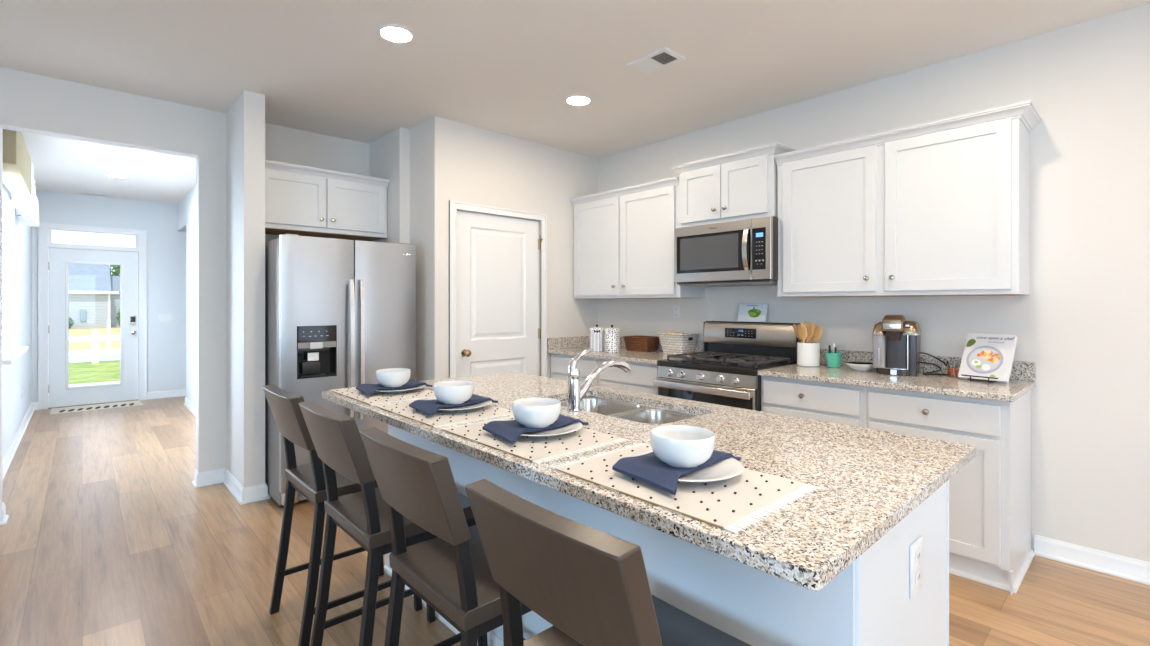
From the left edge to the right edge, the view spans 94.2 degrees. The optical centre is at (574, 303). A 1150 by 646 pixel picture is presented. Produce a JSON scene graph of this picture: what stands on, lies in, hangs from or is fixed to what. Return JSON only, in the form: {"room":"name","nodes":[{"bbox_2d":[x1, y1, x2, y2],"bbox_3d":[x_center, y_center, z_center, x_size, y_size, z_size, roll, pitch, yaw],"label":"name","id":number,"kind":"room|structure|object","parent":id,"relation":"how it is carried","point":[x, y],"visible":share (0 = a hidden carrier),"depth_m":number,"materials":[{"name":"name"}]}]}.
{"room":"kitchen","nodes":[
{"label":"kitchen","id":0,"kind":"room"},
{"bbox_2d":[3,182,31,457],"bbox_3d":[-5.216,-0.048,4.889,0.120,2.743,4.640,0,0,-43],"label":"wall","id":1,"kind":"structure","parent":0,"point":[18,374],"depth_m":5.17,"materials":[{"name":"white paint"}]},
{"bbox_2d":[3,346,28,368],"bbox_3d":[-4.640,0.451,4.359,0.170,0.105,1.660,0,0,-43],"label":"trim","id":2,"kind":"structure","parent":1,"relation":"attached to","point":[10,354],"depth_m":4.28,"materials":[{"name":"white paint"}]},
{"bbox_2d":[3,129,38,226],"bbox_3d":[-4.644,-1.023,4.464,0.143,0.508,2.260,0,0,-43],"label":"window valance","id":3,"kind":"object","parent":1,"relation":"attached to","point":[18,169],"visible":0.91,"depth_m":4.31,"materials":[{"name":"beige fabric"}]},
{"bbox_2d":[3,402,38,478],"bbox_3d":[-5.135,1.274,4.963,0.100,0.100,4.640,0,0,-43],"label":"baseboard","id":4,"kind":"structure","parent":1,"relation":"attached to","point":[10,453],"depth_m":5.03,"materials":[{"name":"white paint"}]},
{"bbox_2d":[32,190,185,401],"bbox_3d":[-5.752,-0.048,7.652,3.080,2.743,0.150,0,0,-43],"label":"wall","id":5,"kind":"structure","parent":0,"point":[166,245],"depth_m":7.45,"materials":[{"name":"white paint"}]},
{"bbox_2d":[38,222,146,409],"bbox_3d":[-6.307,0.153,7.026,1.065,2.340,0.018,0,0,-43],"label":"trim","id":6,"kind":"structure","parent":5,"relation":"attached to","point":[42,226],"depth_m":6.71,"materials":[{"name":"white paint"}]},
{"bbox_2d":[48,248,137,407],"bbox_3d":[-6.312,0.302,7.026,0.885,2.018,0.122,0,0,-43],"label":"door","id":7,"kind":"structure","parent":5,"relation":"in","point":[60,393],"depth_m":6.98,"materials":[{"name":"white paint"}]},
{"bbox_2d":[48,399,138,408],"bbox_3d":[-6.347,1.317,7.070,0.885,0.012,0.200,0,0,-43],"label":"trim","id":8,"kind":"structure","parent":5,"relation":"attached to","point":[135,399],"depth_m":6.97,"materials":[{"name":"gold metal"}]},
{"bbox_2d":[158,314,171,321],"bbox_3d":[-5.771,0.203,7.526,0.160,0.116,0.010,0,0,-43],"label":"light switch","id":9,"kind":"object","parent":5,"relation":"attached to","point":[161,317],"visible":1,"depth_m":7.52,"materials":[{"name":"white plastic"}]},
{"bbox_2d":[146,389,185,399],"bbox_3d":[-5.277,1.274,7.971,1.750,0.100,0.026,0,0,-43],"label":"baseboard","id":10,"kind":"structure","parent":5,"relation":"attached to","point":[179,392],"depth_m":7.53,"materials":[{"name":"white paint"}]},
{"bbox_2d":[0,67,225,507],"bbox_3d":[-4.290,-0.048,2.505,4.490,2.743,0.120,0,0,-43],"label":"wall","id":11,"kind":"structure","parent":0,"point":[29,102],"depth_m":3.81,"materials":[{"name":"white paint"}]},
{"bbox_2d":[0,502,8,525],"bbox_3d":[-4.694,1.274,2.115,3.366,0.100,0.146,0,0,-43],"label":"baseboard opening","id":12,"kind":"structure","parent":11,"relation":"attached to","point":[3,517],"depth_m":3.21,"materials":[{"name":"white paint"}]},
{"bbox_2d":[178,185,195,405],"bbox_3d":[-4.068,-0.048,5.974,0.120,2.743,4.600,0,0,-43],"label":"wall","id":13,"kind":"structure","parent":0,"point":[186,206],"depth_m":6.71,"materials":[{"name":"white paint"}]},
{"bbox_2d":[183,397,195,416],"bbox_3d":[-3.816,1.274,5.681,0.146,0.100,3.726,0,0,-43],"label":"baseboard","id":14,"kind":"structure","parent":13,"relation":"attached to","point":[188,404],"depth_m":6.62,"materials":[{"name":"white paint"}]},
{"bbox_2d":[226,90,264,487],"bbox_3d":[-2.407,-0.048,3.868,0.125,2.743,0.750,0,0,-43],"label":"wall","id":15,"kind":"structure","parent":0,"point":[245,119],"depth_m":3.62,"materials":[{"name":"white paint"}]},
{"bbox_2d":[192,468,269,504],"bbox_3d":[-2.449,1.274,3.783,0.803,0.100,0.205,0,0,31],"label":"baseboard","id":16,"kind":"structure","parent":15,"relation":"attached to","point":[243,495],"depth_m":3.76,"materials":[{"name":"white paint"}]},
{"bbox_2d":[265,123,368,241],"bbox_3d":[-2.222,-0.048,4.467,0.960,2.743,0.120,0,0,-43],"label":"wall","id":17,"kind":"structure","parent":0,"point":[282,144],"depth_m":4.44,"materials":[{"name":"white paint"}]},
{"bbox_2d":[265,160,389,240],"bbox_3d":[-2.029,-0.785,4.255,0.952,0.480,0.443,0,0,-43],"label":"upper cabinet","id":18,"kind":"object","parent":17,"relation":"attached to","point":[301,200],"visible":0.94,"depth_m":4.10,"materials":[{"name":"white wood"}]},
{"bbox_2d":[369,120,427,380],"bbox_3d":[-1.479,-0.048,4.520,0.205,2.743,1.050,0,0,-43],"label":"wall","id":19,"kind":"structure","parent":0,"point":[400,156],"depth_m":4.30,"materials":[{"name":"white paint"}]},
{"bbox_2d":[428,116,597,379],"bbox_3d":[-0.455,-0.048,4.675,1.750,2.743,0.110,0,0,-43],"label":"wall","id":20,"kind":"structure","parent":0,"point":[467,163],"depth_m":4.49,"materials":[{"name":"white paint"}]},
{"bbox_2d":[449,200,546,377],"bbox_3d":[-0.612,0.264,4.443,0.965,2.120,0.018,0,0,-43],"label":"trim","id":21,"kind":"structure","parent":20,"relation":"attached to","point":[453,205],"depth_m":4.29,"materials":[{"name":"white paint"}]},
{"bbox_2d":[457,211,542,376],"bbox_3d":[-0.608,0.291,4.451,0.845,2.040,0.112,0,0,-43],"label":"door","id":22,"kind":"structure","parent":20,"relation":"in","point":[498,330],"depth_m":4.45,"materials":[{"name":"white paint"}]},
{"bbox_2d":[0,0,1149,203],"bbox_3d":[-2.098,-1.480,2.282,7.610,0.120,13.000,0,0,-43],"label":"ceiling","id":23,"kind":"structure","parent":0,"point":[507,67],"depth_m":3.04,"materials":[{"name":"white paint"}]},
{"bbox_2d":[377,24,414,42],"bbox_3d":[-0.940,-1.415,2.806,0.186,0.009,0.186,0,0,-43],"label":"recessed light","id":24,"kind":"object","parent":23,"relation":"in","point":[390,32],"visible":1,"depth_m":2.79,"materials":[{"name":"white plastic"}]},
{"bbox_2d":[565,95,591,104],"bbox_3d":[0.023,-1.415,3.721,0.186,0.009,0.186,0,0,-43],"label":"recessed light","id":25,"kind":"object","parent":23,"relation":"in","point":[573,99],"visible":1,"depth_m":3.71,"materials":[{"name":"white plastic"}]},
{"bbox_2d":[627,47,684,73],"bbox_3d":[0.473,-1.415,3.123,0.190,0.008,0.280,0,0,-43],"label":"ceiling vent","id":26,"kind":"object","parent":23,"relation":"in","point":[664,57],"visible":1,"depth_m":3.12,"materials":[{"name":"white plastic"}]},
{"bbox_2d":[0,396,1149,645],"bbox_3d":[-2.098,1.383,2.282,7.610,0.120,13.000,0,0,-43],"label":"floor","id":27,"kind":"structure","parent":0,"point":[107,538],"depth_m":2.64,"materials":[{"name":"brown wood"}]},
{"bbox_2d":[50,400,142,414],"bbox_3d":[-6.097,1.318,6.831,0.870,0.010,0.450,0,0,-43],"label":"door mat","id":28,"kind":"object","parent":27,"relation":"on","point":[137,402],"visible":1,"depth_m":6.77,"materials":[{"name":"beige"}]},
{"bbox_2d":[265,233,415,507],"bbox_3d":[-1.814,0.435,4.017,0.916,1.777,0.955,0,0,-43],"label":"refrigerator","id":29,"kind":"object","parent":27,"relation":"on","point":[339,312],"visible":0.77,"depth_m":3.64,"materials":[{"name":"grey metal"}]},
{"bbox_2d":[263,384,421,645],"bbox_3d":[-0.999,0.835,2.289,0.534,0.978,0.424,0,0,-43],"label":"bar stool","id":30,"kind":"object","parent":27,"relation":"on","point":[308,480],"visible":0.62,"depth_m":2.11,"materials":[{"name":"brown wood"}]},
{"bbox_2d":[299,400,487,645],"bbox_3d":[-0.650,0.835,1.910,0.534,0.978,0.424,0,0,-43],"label":"bar stool","id":31,"kind":"object","parent":27,"relation":"on","point":[362,515],"visible":0.72,"depth_m":1.75,"materials":[{"name":"black metal"}]},
{"bbox_2d":[359,427,531,645],"bbox_3d":[-0.271,0.835,1.498,0.534,0.978,0.424,0,0,-43],"label":"bar stool","id":32,"kind":"object","parent":27,"relation":"on","point":[450,571],"visible":0.69,"depth_m":1.32,"materials":[{"name":"black metal"}]},
{"bbox_2d":[551,353,599,385],"bbox_3d":[0.195,0.882,4.769,0.659,0.882,0.620,0,0,-43],"label":"base cabinet","id":33,"kind":"object","parent":27,"relation":"on","point":[560,363],"visible":0.15,"depth_m":4.60,"materials":[{"name":"white"}]},
{"bbox_2d":[465,479,750,645],"bbox_3d":[0.111,0.835,1.055,0.534,0.978,0.424,0,0,-43],"label":"bar stool","id":34,"kind":"object","parent":27,"relation":"on","point":[592,585],"visible":1,"depth_m":0.87,"materials":[{"name":"brown leather"}]},
{"bbox_2d":[600,359,657,394],"bbox_3d":[0.622,0.882,4.306,0.659,0.882,0.640,0,0,-43],"label":"base cabinet","id":35,"kind":"object","parent":27,"relation":"on","point":[641,378],"visible":0.09,"depth_m":4.07,"materials":[{"name":"white wood"}]},
{"bbox_2d":[547,336,702,363],"bbox_3d":[0.412,0.373,4.538,0.659,0.132,1.264,0,0,-43],"label":"countertop","id":36,"kind":"structure","parent":35,"relation":"on","point":[573,346],"depth_m":4.58,"materials":[{"name":"stone"}]},
{"bbox_2d":[589,324,604,351],"bbox_3d":[0.190,0.294,4.617,0.134,0.231,0.134,0,0,-43],"label":"canister","id":37,"kind":"object","parent":36,"relation":"on","point":[596,333],"visible":0.95,"depth_m":4.56,"materials":[{"name":"white ceramic"}]},
{"bbox_2d":[604,325,619,352],"bbox_3d":[0.313,0.294,4.513,0.134,0.231,0.134,0,0,-43],"label":"canister","id":38,"kind":"object","parent":36,"relation":"on","point":[612,335],"visible":1,"depth_m":4.46,"materials":[{"name":"white ceramic"}]},
{"bbox_2d":[623,335,659,351],"bbox_3d":[0.581,0.347,4.658,0.198,0.124,0.283,0,0,-43],"label":"basket","id":39,"kind":"object","parent":36,"relation":"on","point":[639,343],"visible":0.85,"depth_m":4.58,"materials":[{"name":"brown wicker"}]},
{"bbox_2d":[657,332,698,354],"bbox_3d":[0.841,0.324,4.361,0.233,0.172,0.268,0,0,-43],"label":"basket","id":40,"kind":"object","parent":36,"relation":"on","point":[685,342],"visible":0.97,"depth_m":4.29,"materials":[{"name":"white wicker"}]},
{"bbox_2d":[384,397,948,645],"bbox_3d":[0.064,0.882,2.092,0.733,0.883,2.212,0,0,-43],"label":"kitchen island","id":41,"kind":"object","parent":27,"relation":"on","point":[868,603],"visible":0.14,"depth_m":1.30,"materials":[{"name":"white wood"}]},
{"bbox_2d":[322,372,975,590],"bbox_3d":[-0.011,0.424,2.018,1.080,0.030,2.288,0,0,-43],"label":"island countertop","id":42,"kind":"structure","parent":41,"relation":"on","point":[870,480],"depth_m":1.35,"materials":[{"name":"stone"}]},
{"bbox_2d":[329,387,435,405],"bbox_3d":[-0.857,0.406,2.454,0.362,0.005,0.538,0,0,-43],"label":"placemat","id":43,"kind":"object","parent":42,"relation":"on","point":[376,398],"visible":0.59,"depth_m":2.37,"materials":[{"name":"grey fabric"}]},
{"bbox_2d":[376,384,425,392],"bbox_3d":[-0.836,0.394,2.490,0.273,0.020,0.273,0,0,-43],"label":"plate","id":44,"kind":"object","parent":43,"relation":"on","point":[400,390],"visible":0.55,"depth_m":2.45,"materials":[{"name":"white ceramic"}]},
{"bbox_2d":[356,379,431,395],"bbox_3d":[-0.846,0.384,2.490,0.324,0.025,0.212,0,0,-43],"label":"napkin","id":45,"kind":"object","parent":44,"relation":"on","point":[368,389],"visible":0.75,"depth_m":2.45,"materials":[{"name":"blue fabric"}]},
{"bbox_2d":[376,368,410,386],"bbox_3d":[-0.843,0.346,2.481,0.152,0.076,0.152,0,0,-43],"label":"bowl","id":46,"kind":"object","parent":45,"relation":"on","point":[392,377],"visible":0.99,"depth_m":2.43,"materials":[{"name":"white ceramic"}]},
{"bbox_2d":[375,398,513,428],"bbox_3d":[-0.498,0.406,2.064,0.362,0.005,0.538,0,0,-43],"label":"placemat","id":47,"kind":"object","parent":42,"relation":"on","point":[439,419],"visible":0.58,"depth_m":1.96,"materials":[{"name":"grey fabric"}]},
{"bbox_2d":[432,399,491,411],"bbox_3d":[-0.460,0.394,2.074,0.273,0.020,0.273,0,0,-43],"label":"plate","id":48,"kind":"object","parent":47,"relation":"on","point":[486,402],"visible":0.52,"depth_m":2.04,"materials":[{"name":"white ceramic"}]},
{"bbox_2d":[409,394,497,415],"bbox_3d":[-0.471,0.384,2.074,0.324,0.025,0.212,0,0,-44],"label":"napkin","id":49,"kind":"object","parent":48,"relation":"on","point":[429,407],"visible":0.6,"depth_m":2.02,"materials":[{"name":"blue fabric"}]},
{"bbox_2d":[434,381,473,403],"bbox_3d":[-0.468,0.346,2.065,0.152,0.076,0.152,0,0,-43],"label":"bowl","id":50,"kind":"object","parent":49,"relation":"on","point":[447,392],"visible":1,"depth_m":2.01,"materials":[{"name":"white ceramic"}]},
{"bbox_2d":[438,415,630,463],"bbox_3d":[-0.139,0.406,1.675,0.362,0.005,0.538,0,0,-43],"label":"placemat","id":51,"kind":"object","parent":42,"relation":"on","point":[538,450],"visible":0.73,"depth_m":1.57,"materials":[{"name":"grey fabric"}]},
{"bbox_2d":[505,418,581,436],"bbox_3d":[-0.113,0.394,1.692,0.273,0.020,0.273,0,0,-43],"label":"plate","id":52,"kind":"object","parent":51,"relation":"on","point":[568,428],"visible":0.44,"depth_m":1.65,"materials":[{"name":"white ceramic"}]},
{"bbox_2d":[483,414,587,443],"bbox_3d":[-0.123,0.384,1.692,0.324,0.025,0.212,0,0,-40],"label":"napkin","id":53,"kind":"object","parent":52,"relation":"on","point":[510,430],"visible":0.58,"depth_m":1.64,"materials":[{"name":"blue fabric"}]},
{"bbox_2d":[512,398,560,427],"bbox_3d":[-0.120,0.346,1.682,0.152,0.076,0.152,0,0,-43],"label":"bowl","id":54,"kind":"object","parent":53,"relation":"on","point":[529,412],"visible":1,"depth_m":1.63,"materials":[{"name":"white ceramic"}]},
{"bbox_2d":[566,348,630,413],"bbox_3d":[0.097,0.292,2.113,0.335,0.235,0.064,0,0,-43],"label":"faucet","id":55,"kind":"object","parent":42,"relation":"on","point":[576,393],"visible":1,"depth_m":2.02,"materials":[{"name":"silver metal"}]},
{"bbox_2d":[560,397,695,423],"bbox_3d":[0.169,0.537,2.169,0.390,0.192,0.740,0,0,-43],"label":"sink","id":56,"kind":"object","parent":42,"relation":"in","point":[637,413],"visible":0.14,"depth_m":2.24,"materials":[{"name":"silver metal"}]},
{"bbox_2d":[548,442,821,533],"bbox_3d":[0.241,0.406,1.263,0.362,0.005,0.538,0,0,-43],"label":"placemat","id":57,"kind":"object","parent":42,"relation":"on","point":[745,498],"visible":0.73,"depth_m":1.16,"materials":[{"name":"grey fabric"}]},
{"bbox_2d":[630,449,743,481],"bbox_3d":[0.265,0.394,1.292,0.273,0.020,0.273,0,0,-43],"label":"plate","id":58,"kind":"object","parent":57,"relation":"on","point":[728,467],"visible":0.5,"depth_m":1.25,"materials":[{"name":"white ceramic"}]},
{"bbox_2d":[612,450,740,494],"bbox_3d":[0.254,0.384,1.291,0.324,0.025,0.212,0,0,-43],"label":"napkin","id":59,"kind":"object","parent":58,"relation":"on","point":[647,468],"visible":0.59,"depth_m":1.23,"materials":[{"name":"blue fabric"}]},
{"bbox_2d":[650,425,714,467],"bbox_3d":[0.257,0.346,1.282,0.152,0.076,0.152,0,0,-43],"label":"bowl","id":60,"kind":"object","parent":59,"relation":"on","point":[682,446],"visible":1,"depth_m":1.23,"materials":[{"name":"white ceramic"}]},
{"bbox_2d":[910,536,921,598],"bbox_3d":[0.845,0.651,1.321,0.085,0.130,0.009,0,0,-43],"label":"wall outlet","id":61,"kind":"object","parent":41,"relation":"attached to","point":[916,546],"visible":1,"depth_m":1.31,"materials":[{"name":"white plastic"}]},
{"bbox_2d":[916,569,920,587],"bbox_3d":[0.847,0.677,1.319,0.034,0.036,0.003,0,0,-43],"label":"receptacle","id":62,"kind":"object","parent":61,"relation":"attached to","point":[918,571],"depth_m":1.32,"materials":[{"name":"white plastic"}]},
{"bbox_2d":[654,321,800,410],"bbox_3d":[1.075,0.730,3.765,0.730,1.187,0.762,0,0,-43],"label":"stove","id":63,"kind":"object","parent":27,"relation":"on","point":[724,373],"visible":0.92,"depth_m":3.70,"materials":[{"name":"silver metal"}]},
{"bbox_2d":[657,358,796,375],"bbox_3d":[1.068,0.424,3.759,0.608,0.043,0.762,0,0,-43],"label":"cooktop","id":64,"kind":"object","parent":63,"relation":"in","point":[689,365],"depth_m":3.57,"materials":[{"name":"black metal"}]},
{"bbox_2d":[737,304,767,321],"bbox_3d":[1.321,0.069,3.980,0.036,0.132,0.230,0,0,-43],"label":"board","id":65,"kind":"object","parent":63,"relation":"on","point":[747,312],"visible":1,"depth_m":3.97,"materials":[{"name":"white"}]},
{"bbox_2d":[761,376,864,427],"bbox_3d":[1.563,0.882,3.285,0.659,0.882,0.600,0,0,-43],"label":"base cabinet","id":66,"kind":"object","parent":27,"relation":"on","point":[844,404],"visible":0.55,"depth_m":3.06,"materials":[{"name":"white wood"}]},
{"bbox_2d":[865,387,1033,594],"bbox_3d":[1.979,0.882,2.834,0.659,0.882,0.627,0,0,-43],"label":"base cabinet","id":67,"kind":"object","parent":27,"relation":"on","point":[990,496],"visible":0.51,"depth_m":2.54,"materials":[{"name":"white wood"}]},
{"bbox_2d":[757,349,1035,401],"bbox_3d":[1.779,0.373,3.056,0.659,0.132,1.230,0,0,-43],"label":"countertop","id":68,"kind":"structure","parent":67,"relation":"on","point":[1022,380],"depth_m":2.89,"materials":[{"name":"stone"}]},
{"bbox_2d":[797,342,819,366],"bbox_3d":[1.536,0.332,3.519,0.136,0.152,0.136,0,0,-43],"label":"utensil crock","id":69,"kind":"object","parent":68,"relation":"on","point":[808,354],"visible":0.98,"depth_m":3.46,"materials":[{"name":"white ceramic"}]},
{"bbox_2d":[798,322,806,342],"bbox_3d":[1.498,0.260,3.509,0.062,0.275,0.020,0,0,32],"label":"wooden spoon","id":70,"kind":"object","parent":69,"relation":"in","point":[802,330],"visible":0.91,"depth_m":3.50,"materials":[{"name":"brown wood"}]},
{"bbox_2d":[805,322,815,342],"bbox_3d":[1.531,0.258,3.495,0.013,0.278,0.082,0,0,-43],"label":"slotted turner","id":71,"kind":"object","parent":69,"relation":"in","point":[810,326],"visible":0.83,"depth_m":3.49,"materials":[{"name":"brown wood"}]},
{"bbox_2d":[811,325,821,342],"bbox_3d":[1.555,0.269,3.503,0.021,0.261,0.131,0,0,-34],"label":"wooden spoon","id":72,"kind":"object","parent":69,"relation":"in","point":[818,330],"visible":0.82,"depth_m":3.47,"materials":[{"name":"brown wood"}]},
{"bbox_2d":[825,352,842,367],"bbox_3d":[1.668,0.362,3.443,0.102,0.093,0.102,0,0,-43],"label":"pot","id":73,"kind":"object","parent":68,"relation":"on","point":[833,359],"visible":0.99,"depth_m":3.41,"materials":[{"name":"teal ceramic"}]},
{"bbox_2d":[845,362,873,370],"bbox_3d":[1.749,0.386,3.266,0.172,0.047,0.172,0,0,-43],"label":"shallow bowl","id":74,"kind":"object","parent":68,"relation":"on","point":[857,366],"visible":0.9,"depth_m":3.22,"materials":[{"name":"white ceramic"}]},
{"bbox_2d":[872,315,920,376],"bbox_3d":[1.884,0.237,3.130,0.231,0.345,0.233,0,0,39],"label":"coffee maker","id":75,"kind":"object","parent":68,"relation":"on","point":[896,341],"visible":1,"depth_m":3.06,"materials":[{"name":"grey"}]},
{"bbox_2d":[878,368,908,375],"bbox_3d":[1.837,0.391,3.070,0.176,0.036,0.058,0,0,39],"label":"drip tray","id":76,"kind":"object","parent":75,"relation":"on","point":[886,371],"depth_m":3.05,"materials":[{"name":"grey metal"}]},
{"bbox_2d":[882,315,905,331],"bbox_3d":[1.876,0.112,3.132,0.112,0.095,0.208,0,0,39],"label":"hood","id":77,"kind":"object","parent":75,"relation":"attached to","point":[890,323],"depth_m":3.05,"materials":[{"name":"brown metal"}]},
{"bbox_2d":[920,352,946,375],"bbox_3d":[2.055,0.345,3.089,0.188,0.130,0.096,0,0,42],"label":"power cord","id":78,"kind":"object","parent":68,"relation":"on","point":[944,363],"visible":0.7,"depth_m":3.08,"materials":[{"name":"black plastic"}]},
{"bbox_2d":[946,361,960,376],"bbox_3d":[2.139,0.367,3.013,0.074,0.085,0.074,0,0,-43],"label":"drinking glass","id":79,"kind":"object","parent":68,"relation":"on","point":[953,367],"visible":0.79,"depth_m":2.99,"materials":[{"name":"orange glass"}]},
{"bbox_2d":[962,374,997,382],"bbox_3d":[2.180,0.327,2.834,0.170,0.162,0.160,0,0,-33],"label":"book stand","id":80,"kind":"object","parent":68,"relation":"on","point":[970,379],"visible":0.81,"depth_m":2.79,"materials":[{"name":"black plastic"}]},
{"bbox_2d":[958,333,1017,383],"bbox_3d":[2.194,0.285,2.844,0.143,0.246,0.217,0,0,-33],"label":"cookbook","id":81,"kind":"object","parent":80,"relation":"on","point":[986,355],"visible":1,"depth_m":2.83,"materials":[{"name":"white paper"}]},
{"bbox_2d":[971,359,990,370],"bbox_3d":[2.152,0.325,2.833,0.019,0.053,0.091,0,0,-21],"label":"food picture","id":82,"kind":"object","parent":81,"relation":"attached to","point":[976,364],"depth_m":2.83,"materials":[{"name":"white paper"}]},
{"bbox_2d":[966,346,1002,373],"bbox_3d":[2.173,0.297,2.836,0.073,0.143,0.164,0,0,-33],"label":"picture","id":83,"kind":"object","parent":81,"relation":"attached to","point":[979,359],"depth_m":2.83,"materials":[{"name":"white"}]},
{"bbox_2d":[974,361,995,376],"bbox_3d":[2.152,0.344,2.810,0.016,0.080,0.109,0,0,-15],"label":"food picture","id":84,"kind":"object","parent":81,"relation":"attached to","point":[981,368],"depth_m":2.81,"materials":[{"name":"green"}]},
{"bbox_2d":[977,351,999,360],"bbox_3d":[2.188,0.276,2.826,0.028,0.053,0.106,0,0,-33],"label":"food picture","id":85,"kind":"object","parent":81,"relation":"attached to","point":[981,355],"depth_m":2.83,"materials":[{"name":"orange"}]},
{"bbox_2d":[598,4,1149,561],"bbox_3d":[2.594,-0.048,2.733,0.100,2.743,7.300,0,0,-43],"label":"wall","id":86,"kind":"structure","parent":0,"point":[1084,320],"depth_m":2.76,"materials":[{"name":"white paint"}]},
{"bbox_2d":[570,176,704,298],"bbox_3d":[0.500,-0.508,4.648,0.383,0.927,1.213,0,0,-43],"label":"upper cabinet","id":87,"kind":"object","parent":86,"relation":"attached to","point":[624,237],"visible":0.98,"depth_m":4.48,"materials":[{"name":"white wood"}]},
{"bbox_2d":[604,336,702,351],"bbox_3d":[0.647,0.358,4.754,0.020,0.102,1.264,0,0,-43],"label":"backsplash","id":88,"kind":"structure","parent":86,"relation":"attached to","point":[699,345],"depth_m":4.63,"materials":[{"name":"stone"}]},
{"bbox_2d":[673,306,679,318],"bbox_3d":[0.862,0.073,4.531,0.009,0.116,0.072,0,0,-43],"label":"wall outlet","id":89,"kind":"object","parent":86,"relation":"attached to","point":[676,309],"visible":1,"depth_m":4.53,"materials":[{"name":"white plastic"}]},
{"bbox_2d":[670,142,796,227],"bbox_3d":[1.164,-0.814,3.913,0.403,0.470,0.862,0,0,-43],"label":"upper cabinet","id":90,"kind":"object","parent":86,"relation":"attached to","point":[742,184],"visible":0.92,"depth_m":3.74,"materials":[{"name":"white wood"}]},
{"bbox_2d":[674,216,777,286],"bbox_3d":[1.148,-0.349,3.868,0.484,0.434,0.770,0,0,-43],"label":"microwave","id":91,"kind":"object","parent":90,"relation":"attached to","point":[744,252],"visible":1,"depth_m":3.69,"materials":[{"name":"silver metal"}]},
{"bbox_2d":[774,100,1041,296],"bbox_3d":[1.878,-0.508,3.154,0.383,0.927,1.290,0,0,-43],"label":"upper cabinet","id":92,"kind":"object","parent":86,"relation":"attached to","point":[941,207],"visible":1,"depth_m":2.95,"materials":[{"name":"white wood"}]},
{"bbox_2d":[820,349,1035,380],"bbox_3d":[2.014,0.358,3.272,0.020,0.102,1.230,0,0,-43],"label":"backsplash","id":93,"kind":"structure","parent":86,"relation":"attached to","point":[1021,370],"depth_m":3.15,"materials":[{"name":"stone"}]},
{"bbox_2d":[1034,535,1149,584],"bbox_3d":[3.691,1.274,1.452,0.026,0.100,3.730,0,0,-43],"label":"baseboard","id":94,"kind":"structure","parent":86,"relation":"attached to","point":[1116,565],"depth_m":2.66,"materials":[{"name":"white paint"}]},
{"bbox_3d":[-4.717,-0.287,4.288,0.040,1.380,1.500,0,0,-43],"label":"window","id":95,"kind":"structure","parent":0,"visible":0},
{"bbox_2d":[3,186,11,349],"bbox_3d":[-4.675,-0.293,4.327,0.055,1.357,1.480,0,0,-43],"label":"window blind","id":96,"kind":"object","parent":95,"relation":"attached to","point":[7,198],"visible":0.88,"depth_m":4.70,"materials":[{"name":"white"}]},
{"label":"outside","id":97,"kind":"structure","parent":0,"visible":0},
{"bbox_2d":[69,327,119,349],"bbox_3d":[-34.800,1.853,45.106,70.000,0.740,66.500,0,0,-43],"label":"lawn","id":98,"kind":"structure","parent":97,"point":[84,345],"depth_m":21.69,"materials":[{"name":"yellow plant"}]},
{"bbox_2d":[69,263,119,328],"bbox_3d":[-38.412,-0.751,38.033,13.700,5.050,9.000,0,0,-43],"label":"house","id":99,"kind":"structure","parent":98,"relation":"on","point":[94,296],"depth_m":37.43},
{"bbox_2d":[110,265,119,275],"bbox_3d":[-39.453,-1.141,47.950,3.931,6.134,3.307,0,0,-43],"label":"tree","id":100,"kind":"object","parent":98,"relation":"on","point":[116,268],"visible":0.03,"depth_m":46.63,"materials":[{"name":"green plant"}]},
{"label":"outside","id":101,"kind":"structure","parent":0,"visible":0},
{"bbox_2d":[69,360,119,384],"bbox_3d":[-7.071,1.508,15.041,70.000,0.070,4.900,0,0,-43],"label":"lawn","id":102,"kind":"structure","parent":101,"point":[103,371],"depth_m":11.45,"materials":[{"name":"green plant"}]},
{"bbox_2d":[69,329,119,363],"bbox_3d":[-11.995,1.048,13.152,10.200,0.850,0.160,0,0,-43],"label":"rail fence","id":103,"kind":"object","parent":102,"relation":"on","point":[95,338],"visible":0.3,"depth_m":13.20,"materials":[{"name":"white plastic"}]},
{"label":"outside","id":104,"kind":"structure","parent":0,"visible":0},
{"bbox_2d":[69,381,119,386],"bbox_3d":[-7.429,1.498,8.792,17.000,0.050,3.800,0,0,-43],"label":"floor","id":105,"kind":"structure","parent":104,"point":[111,382],"depth_m":9.87,"materials":[{"name":"grey concrete"}]},
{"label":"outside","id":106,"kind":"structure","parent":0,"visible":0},
{"bbox_2d":[69,348,119,362],"bbox_3d":[-10.494,1.528,18.753,70.000,0.070,5.200,0,0,-43],"label":"road","id":107,"kind":"structure","parent":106,"point":[103,357],"depth_m":14.57,"materials":[{"name":"grey"}]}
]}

